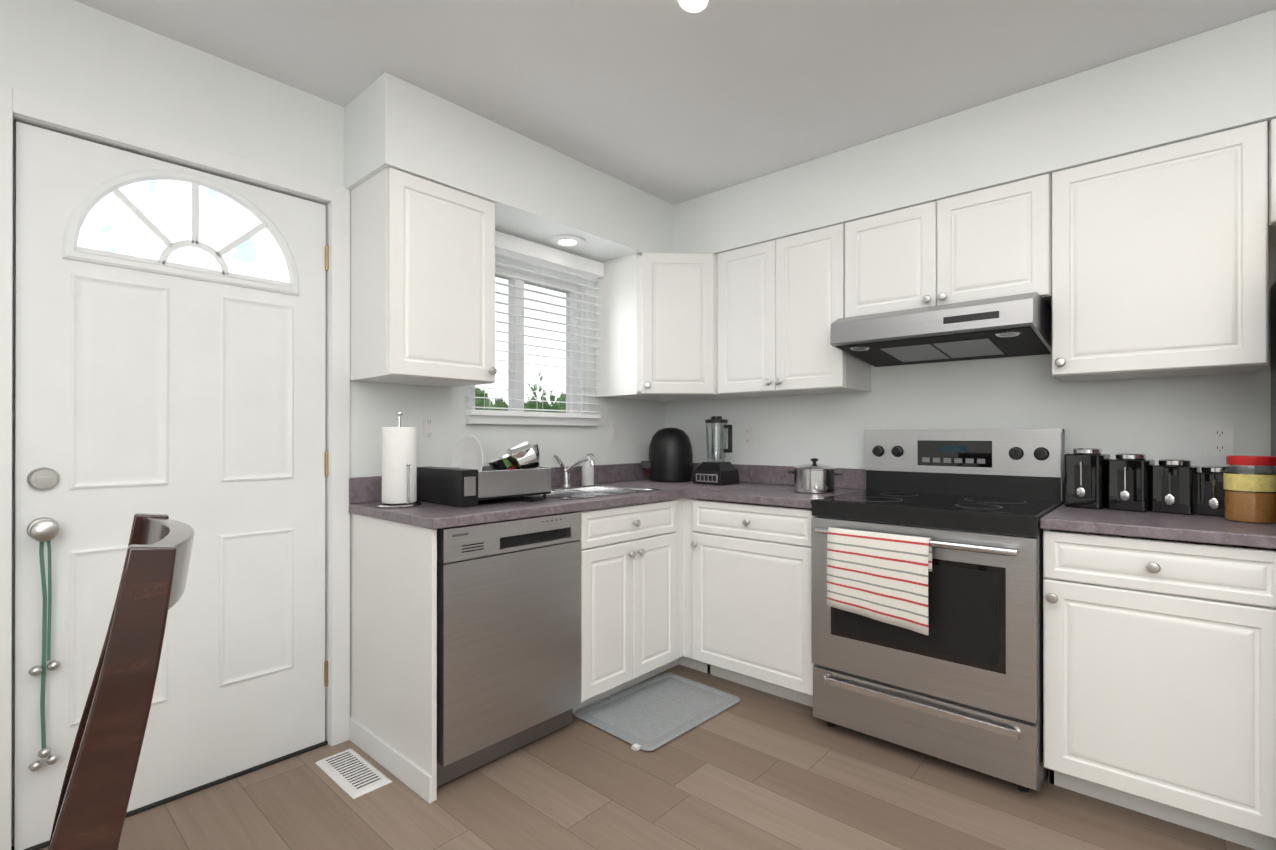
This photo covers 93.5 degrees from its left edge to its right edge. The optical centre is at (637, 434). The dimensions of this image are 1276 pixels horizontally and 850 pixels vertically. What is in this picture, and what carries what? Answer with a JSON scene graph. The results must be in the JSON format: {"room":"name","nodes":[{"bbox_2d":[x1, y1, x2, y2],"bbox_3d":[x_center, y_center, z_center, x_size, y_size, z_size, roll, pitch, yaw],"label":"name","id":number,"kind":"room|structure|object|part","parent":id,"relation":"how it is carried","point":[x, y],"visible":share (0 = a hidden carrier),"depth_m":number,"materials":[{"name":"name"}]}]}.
{"room":"kitchen","nodes":[
{"label":"kitchen","id":0,"kind":"room"},
{"bbox_2d":[0,0,664,477],"bbox_3d":[-1.452,-0.043,2.054,0.150,2.430,5.000,0,0,42],"label":"wall","id":1,"kind":"structure","parent":0,"point":[72,52],"depth_m":2.08,"materials":[{"name":"paint"}]},
{"bbox_2d":[14,121,328,849],"bbox_3d":[-1.443,0.145,1.963,0.118,2.030,0.824,0,0,42],"label":"door","id":2,"kind":"structure","parent":1,"relation":"in","point":[170,330],"depth_m":1.92,"materials":[{"name":"paint"}]},
{"bbox_3d":[-1.419,0.118,1.956,0.074,1.669,0.802,0,0,42],"label":"door hardware","id":3,"kind":"part","parent":2,"relation":"part of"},
{"bbox_2d":[0,84,349,849],"bbox_3d":[-1.486,0.113,1.996,0.156,2.119,0.968,0,0,42],"label":"door frame","id":4,"kind":"structure","parent":1,"relation":"attached to","point":[28,108],"depth_m":1.96,"materials":[{"name":"white wood"}]},
{"bbox_2d":[350,167,496,386],"bbox_3d":[-0.833,-0.574,2.363,0.359,0.732,0.445,0,0,42],"label":"upper cabinet","id":5,"kind":"object","parent":1,"relation":"attached to","point":[422,281],"visible":1,"depth_m":2.23,"materials":[{"name":"white wood"}]},
{"bbox_2d":[424,418,433,437],"bbox_3d":[-0.893,-0.027,2.561,0.007,0.086,0.045,0,0,42],"label":"electrical outlet plate","id":6,"kind":"object","parent":1,"relation":"attached to","point":[428,423],"depth_m":2.56,"materials":[{"name":"white plastic"}]},
{"bbox_2d":[466,231,603,425],"bbox_3d":[-0.522,-0.487,3.000,0.178,0.878,0.820,0,0,42],"label":"window blind","id":7,"kind":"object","parent":1,"relation":"in","point":[511,247],"depth_m":2.99,"materials":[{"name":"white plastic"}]},
{"bbox_2d":[349,463,865,503],"bbox_3d":[0.497,0.216,2.163,2.607,0.100,1.936,0,0,42],"label":"backsplash","id":8,"kind":"structure","parent":1,"relation":"attached to","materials":[{"name":"laminate"}]},
{"bbox_2d":[610,422,618,441],"bbox_3d":[-0.132,-0.015,3.409,0.010,0.115,0.070,0,0,42],"label":"electrical outlet plate","id":9,"kind":"object","parent":1,"relation":"attached to","point":[614,426],"depth_m":3.40,"materials":[{"name":"white plastic"}]},
{"bbox_2d":[39,665,1254,849],"bbox_3d":[0.207,1.219,0.569,4.600,0.100,5.000,0,0,42],"label":"floor","id":10,"kind":"structure","parent":0,"point":[754,769],"depth_m":1.90,"materials":[{"name":"laminate"}]},
{"bbox_2d":[48,513,194,849],"bbox_3d":[-0.886,0.652,0.732,0.554,1.038,0.463,0,0,-39],"label":"dining chair","id":11,"kind":"object","parent":10,"relation":"on","point":[95,794],"visible":1,"depth_m":0.71,"materials":[{"name":"brown wood"}]},
{"bbox_2d":[316,749,392,798],"bbox_3d":[-0.990,1.167,2.081,0.320,0.010,0.130,0,0,42],"label":"floor vent","id":12,"kind":"object","parent":10,"relation":"in","point":[352,773],"visible":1,"depth_m":2.06,"materials":[{"name":"white plastic"}]},
{"bbox_2d":[349,513,436,803],"bbox_3d":[-0.881,0.737,2.117,0.612,0.870,0.027,0,0,42],"label":"end panel","id":13,"kind":"object","parent":10,"relation":"on","point":[393,653],"visible":0.85,"depth_m":2.07,"materials":[{"name":"white wood"}]},
{"bbox_2d":[437,511,580,786],"bbox_3d":[-0.646,0.740,2.349,0.597,0.866,0.599,0,0,42],"label":"dishwasher","id":14,"kind":"object","parent":10,"relation":"on","point":[508,636],"visible":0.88,"depth_m":2.11,"materials":[{"name":"silver metal"}]},
{"bbox_2d":[573,499,676,712],"bbox_3d":[-0.230,0.739,2.804,0.631,0.870,0.620,0,0,42],"label":"base cabinet","id":15,"kind":"object","parent":10,"relation":"on","point":[628,596],"visible":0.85,"depth_m":2.58,"materials":[{"name":"white wood"}]},
{"bbox_2d":[349,463,692,529],"bbox_3d":[-0.228,0.235,2.811,0.660,0.134,1.936,0,0,42],"label":"countertop","id":16,"kind":"structure","parent":15,"relation":"on","point":[365,493],"depth_m":2.33,"materials":[{"name":"laminate"}]},
{"bbox_2d":[376,411,421,507],"bbox_3d":[-0.891,0.088,2.239,0.160,0.354,0.160,0,0,42],"label":"paper towel holder","id":17,"kind":"object","parent":16,"relation":"on","point":[399,466],"visible":1,"depth_m":2.19,"materials":[{"name":"paper"}]},
{"bbox_2d":[417,435,550,506],"bbox_3d":[-0.618,0.135,2.471,0.442,0.263,0.463,0,0,42],"label":"dish rack","id":18,"kind":"object","parent":16,"relation":"on","point":[466,478],"visible":1,"depth_m":2.37,"materials":[{"name":"black plastic"}]},
{"bbox_2d":[553,454,594,486],"bbox_3d":[-0.320,0.182,2.979,0.234,0.170,0.116,0,0,42],"label":"faucet","id":19,"kind":"object","parent":16,"relation":"on","point":[566,476],"visible":0.98,"depth_m":3.03,"materials":[{"name":"silver metal"}]},
{"bbox_2d":[581,453,593,484],"bbox_3d":[-0.260,0.182,3.141,0.074,0.170,0.066,0,0,42],"label":"soap dispenser","id":20,"kind":"object","parent":16,"relation":"on","point":[587,473],"visible":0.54,"depth_m":3.12,"materials":[{"name":"silver"}]},
{"bbox_2d":[530,484,661,499],"bbox_3d":[-0.251,0.353,2.812,0.452,0.179,0.589,0,0,42],"label":"sink","id":21,"kind":"object","parent":16,"relation":"in","point":[580,492],"visible":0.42,"depth_m":2.90,"materials":[{"name":"metal"}]},
{"bbox_2d":[641,428,692,481],"bbox_3d":[0.173,0.114,3.452,0.276,0.308,0.276,0,0,42],"label":"air fryer","id":22,"kind":"object","parent":16,"relation":"on","point":[670,455],"visible":1,"depth_m":3.35,"materials":[{"name":"black plastic"}]},
{"bbox_2d":[693,416,738,484],"bbox_3d":[0.427,0.085,3.268,0.185,0.366,0.186,0,0,42],"label":"blender","id":23,"kind":"object","parent":16,"relation":"on","point":[716,472],"visible":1,"depth_m":3.22,"materials":[{"name":"black plastic"}]},
{"bbox_2d":[574,672,740,750],"bbox_3d":[0.086,1.166,2.568,0.463,0.013,0.644,0,0,42],"label":"floor mat","id":24,"kind":"object","parent":10,"relation":"on","point":[653,713],"visible":1,"depth_m":2.53,"materials":[{"name":"grey plastic"}]},
{"bbox_2d":[657,498,706,673],"bbox_3d":[0.196,0.741,3.284,0.663,0.868,0.663,0,0,42],"label":"cabinet box","id":25,"kind":"object","parent":10,"relation":"on","point":[684,531],"visible":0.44,"depth_m":2.89,"materials":[{"name":"white wood"}]},
{"bbox_2d":[691,499,814,706],"bbox_3d":[0.676,0.739,2.853,0.624,0.870,0.631,0,0,42],"label":"base cabinet","id":26,"kind":"object","parent":10,"relation":"on","point":[751,600],"visible":0.69,"depth_m":2.63,"materials":[{"name":"white wood"}]},
{"bbox_2d":[681,463,865,508],"bbox_3d":[0.663,0.235,2.842,0.629,0.134,0.703,0,0,42],"label":"countertop","id":27,"kind":"structure","parent":26,"relation":"on","point":[765,485],"depth_m":2.92,"materials":[{"name":"laminate"}]},
{"bbox_2d":[788,458,841,493],"bbox_3d":[0.816,0.188,2.776,0.245,0.158,0.190,0,0,42],"label":"pot","id":28,"kind":"object","parent":27,"relation":"on","point":[814,478],"visible":1,"depth_m":2.70,"materials":[{"name":"metal"}]},
{"bbox_2d":[811,429,1064,792],"bbox_3d":[1.164,0.575,2.355,0.764,1.195,0.724,0,0,42],"label":"range","id":29,"kind":"object","parent":10,"relation":"on","point":[927,584],"visible":0.98,"depth_m":2.13,"materials":[{"name":"silver metal"}]},
{"bbox_2d":[827,527,931,634],"bbox_3d":[0.864,0.518,2.170,0.360,0.329,0.047,0,0,42],"label":"towel","id":30,"kind":"object","parent":29,"relation":"hanging from","point":[883,577],"depth_m":2.14,"materials":[{"name":"white fabric"}]},
{"bbox_2d":[1043,529,1275,849],"bbox_3d":[1.685,0.737,1.951,0.543,0.870,0.631,0,0,42],"label":"base cabinet","id":31,"kind":"object","parent":10,"relation":"on","point":[1159,678],"visible":0.92,"depth_m":1.73,"materials":[{"name":"white wood"}]},
{"bbox_2d":[1040,503,1275,548],"bbox_3d":[1.697,0.233,1.963,0.552,0.134,0.636,0,0,42],"label":"countertop","id":32,"kind":"structure","parent":31,"relation":"on","point":[1168,526],"depth_m":1.79,"materials":[{"name":"laminate"}]},
{"bbox_2d":[1064,448,1109,509],"bbox_3d":[1.634,0.158,2.185,0.125,0.216,0.112,0,0,-36],"label":"canister","id":33,"kind":"object","parent":32,"relation":"on","point":[1085,478],"visible":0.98,"depth_m":2.15,"materials":[{"name":"black glass"}]},
{"bbox_2d":[1107,453,1154,511],"bbox_3d":[1.732,0.166,2.111,0.125,0.199,0.112,0,0,-36],"label":"canister","id":34,"kind":"object","parent":32,"relation":"on","point":[1128,481],"visible":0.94,"depth_m":2.08,"materials":[{"name":"black glass"}]},
{"bbox_2d":[1150,459,1199,514],"bbox_3d":[1.825,0.175,2.041,0.125,0.181,0.112,0,0,-36],"label":"canister","id":35,"kind":"object","parent":32,"relation":"on","point":[1172,486],"visible":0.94,"depth_m":2.00,"materials":[{"name":"black glass"}]},
{"bbox_2d":[1195,466,1233,516],"bbox_3d":[1.912,0.185,1.976,0.125,0.161,0.112,0,0,-36],"label":"canister","id":36,"kind":"object","parent":32,"relation":"on","point":[1209,494],"visible":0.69,"depth_m":1.96,"materials":[{"name":"black glass"}]},
{"bbox_2d":[1223,455,1275,523],"bbox_3d":[1.874,0.165,1.831,0.124,0.199,0.124,0,0,42],"label":"jar","id":37,"kind":"object","parent":32,"relation":"on","point":[1250,496],"visible":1,"depth_m":1.79,"materials":[{"name":"brown glass"}]},
{"bbox_2d":[1270,280,1275,473],"bbox_3d":[2.129,0.341,1.438,0.780,1.660,0.776,0,0,42],"label":"fridge","id":38,"kind":"object","parent":10,"relation":"on","point":[1273,365],"visible":0.41,"depth_m":1.93,"materials":[{"name":"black metal"}]},
{"bbox_2d":[74,0,1275,204],"bbox_3d":[0.207,-1.311,0.574,4.600,0.100,5.000,0,0,42],"label":"ceiling","id":39,"kind":"structure","parent":0,"point":[673,102],"depth_m":2.00,"materials":[{"name":"paint"}]},
{"bbox_2d":[678,0,707,12],"bbox_3d":[0.155,-1.158,1.244,0.409,0.201,0.471,0,0,42],"label":"ceiling lamp","id":40,"kind":"object","parent":39,"relation":"attached to","point":[693,6],"visible":1,"depth_m":1.50,"materials":[{"name":"white glass"}]},
{"bbox_2d":[344,9,1275,261],"bbox_3d":[1.123,-1.100,1.599,4.298,0.316,1.949,0,0,42],"label":"soffit","id":41,"kind":"structure","parent":0,"point":[1219,79],"depth_m":2.30,"materials":[{"name":"paint"}]},
{"bbox_2d":[550,235,584,247],"bbox_3d":[-0.341,-0.933,2.901,0.170,0.011,0.170,0,0,42],"label":"recessed light","id":42,"kind":"object","parent":41,"relation":"in","point":[569,241],"visible":1,"depth_m":2.88,"materials":[{"name":"white plastic"}]},
{"bbox_2d":[665,246,1275,472],"bbox_3d":[1.879,-0.042,2.330,4.450,2.430,0.150,0,0,42],"label":"wall","id":43,"kind":"structure","parent":0,"point":[1156,419],"depth_m":2.54,"materials":[{"name":"paint"}]},
{"bbox_2d":[595,252,748,401],"bbox_3d":[0.192,-0.572,3.323,0.608,0.732,0.614,0,0,42],"label":"upper cabinet","id":44,"kind":"object","parent":43,"relation":"attached to","point":[656,324],"visible":0.83,"depth_m":3.10,"materials":[{"name":"white wood"}]},
{"bbox_2d":[742,426,753,446],"bbox_3d":[0.614,0.010,3.353,0.070,0.115,0.007,0,0,42],"label":"electrical outlet plate","id":45,"kind":"object","parent":43,"relation":"attached to","point":[747,431],"depth_m":3.35,"materials":[{"name":"white plastic"}]},
{"bbox_2d":[717,223,870,396],"bbox_3d":[0.757,-0.573,2.990,0.674,0.732,0.359,0,0,42],"label":"upper cabinet","id":46,"kind":"object","parent":43,"relation":"attached to","point":[780,306],"visible":0.9,"depth_m":2.85,"materials":[{"name":"white wood"}]},
{"bbox_2d":[845,173,1051,317],"bbox_3d":[1.292,-0.719,2.512,0.758,0.441,0.359,0,0,42],"label":"upper cabinet","id":47,"kind":"object","parent":43,"relation":"attached to","point":[992,242],"visible":0.81,"depth_m":2.36,"materials":[{"name":"white wood"}]},
{"bbox_2d":[830,292,1051,366],"bbox_3d":[1.239,-0.410,2.459,0.717,0.174,0.503,0,0,42],"label":"range hood","id":48,"kind":"object","parent":47,"relation":"attached to","point":[1010,326],"visible":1,"depth_m":2.31,"materials":[{"name":"silver metal"}]},
{"bbox_2d":[1052,121,1267,381],"bbox_3d":[1.778,-0.575,2.078,0.540,0.732,0.359,0,0,42],"label":"upper cabinet","id":49,"kind":"object","parent":43,"relation":"attached to","point":[1159,261],"visible":1,"depth_m":1.95,"materials":[{"name":"white wood"}]},
{"bbox_2d":[1206,424,1233,456],"bbox_3d":[2.027,0.022,2.091,0.070,0.115,0.007,0,0,42],"label":"electrical outlet plate","id":50,"kind":"object","parent":43,"relation":"attached to","point":[1219,440],"depth_m":2.09,"materials":[{"name":"white plastic"}]},
{"bbox_2d":[1268,118,1275,246],"bbox_3d":[2.279,-0.785,1.630,0.800,0.313,0.359,0,0,42],"label":"upper cabinet","id":51,"kind":"object","parent":43,"relation":"attached to","point":[1272,183],"visible":0.42,"depth_m":1.79,"materials":[{"name":"white wood"}]},
{"label":"outside","id":52,"kind":"structure","parent":0,"visible":0},
{"bbox_2d":[475,277,565,412],"bbox_3d":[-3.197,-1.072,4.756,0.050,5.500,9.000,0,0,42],"label":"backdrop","id":53,"kind":"structure","parent":52,"point":[502,365],"depth_m":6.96,"materials":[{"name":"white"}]}
]}

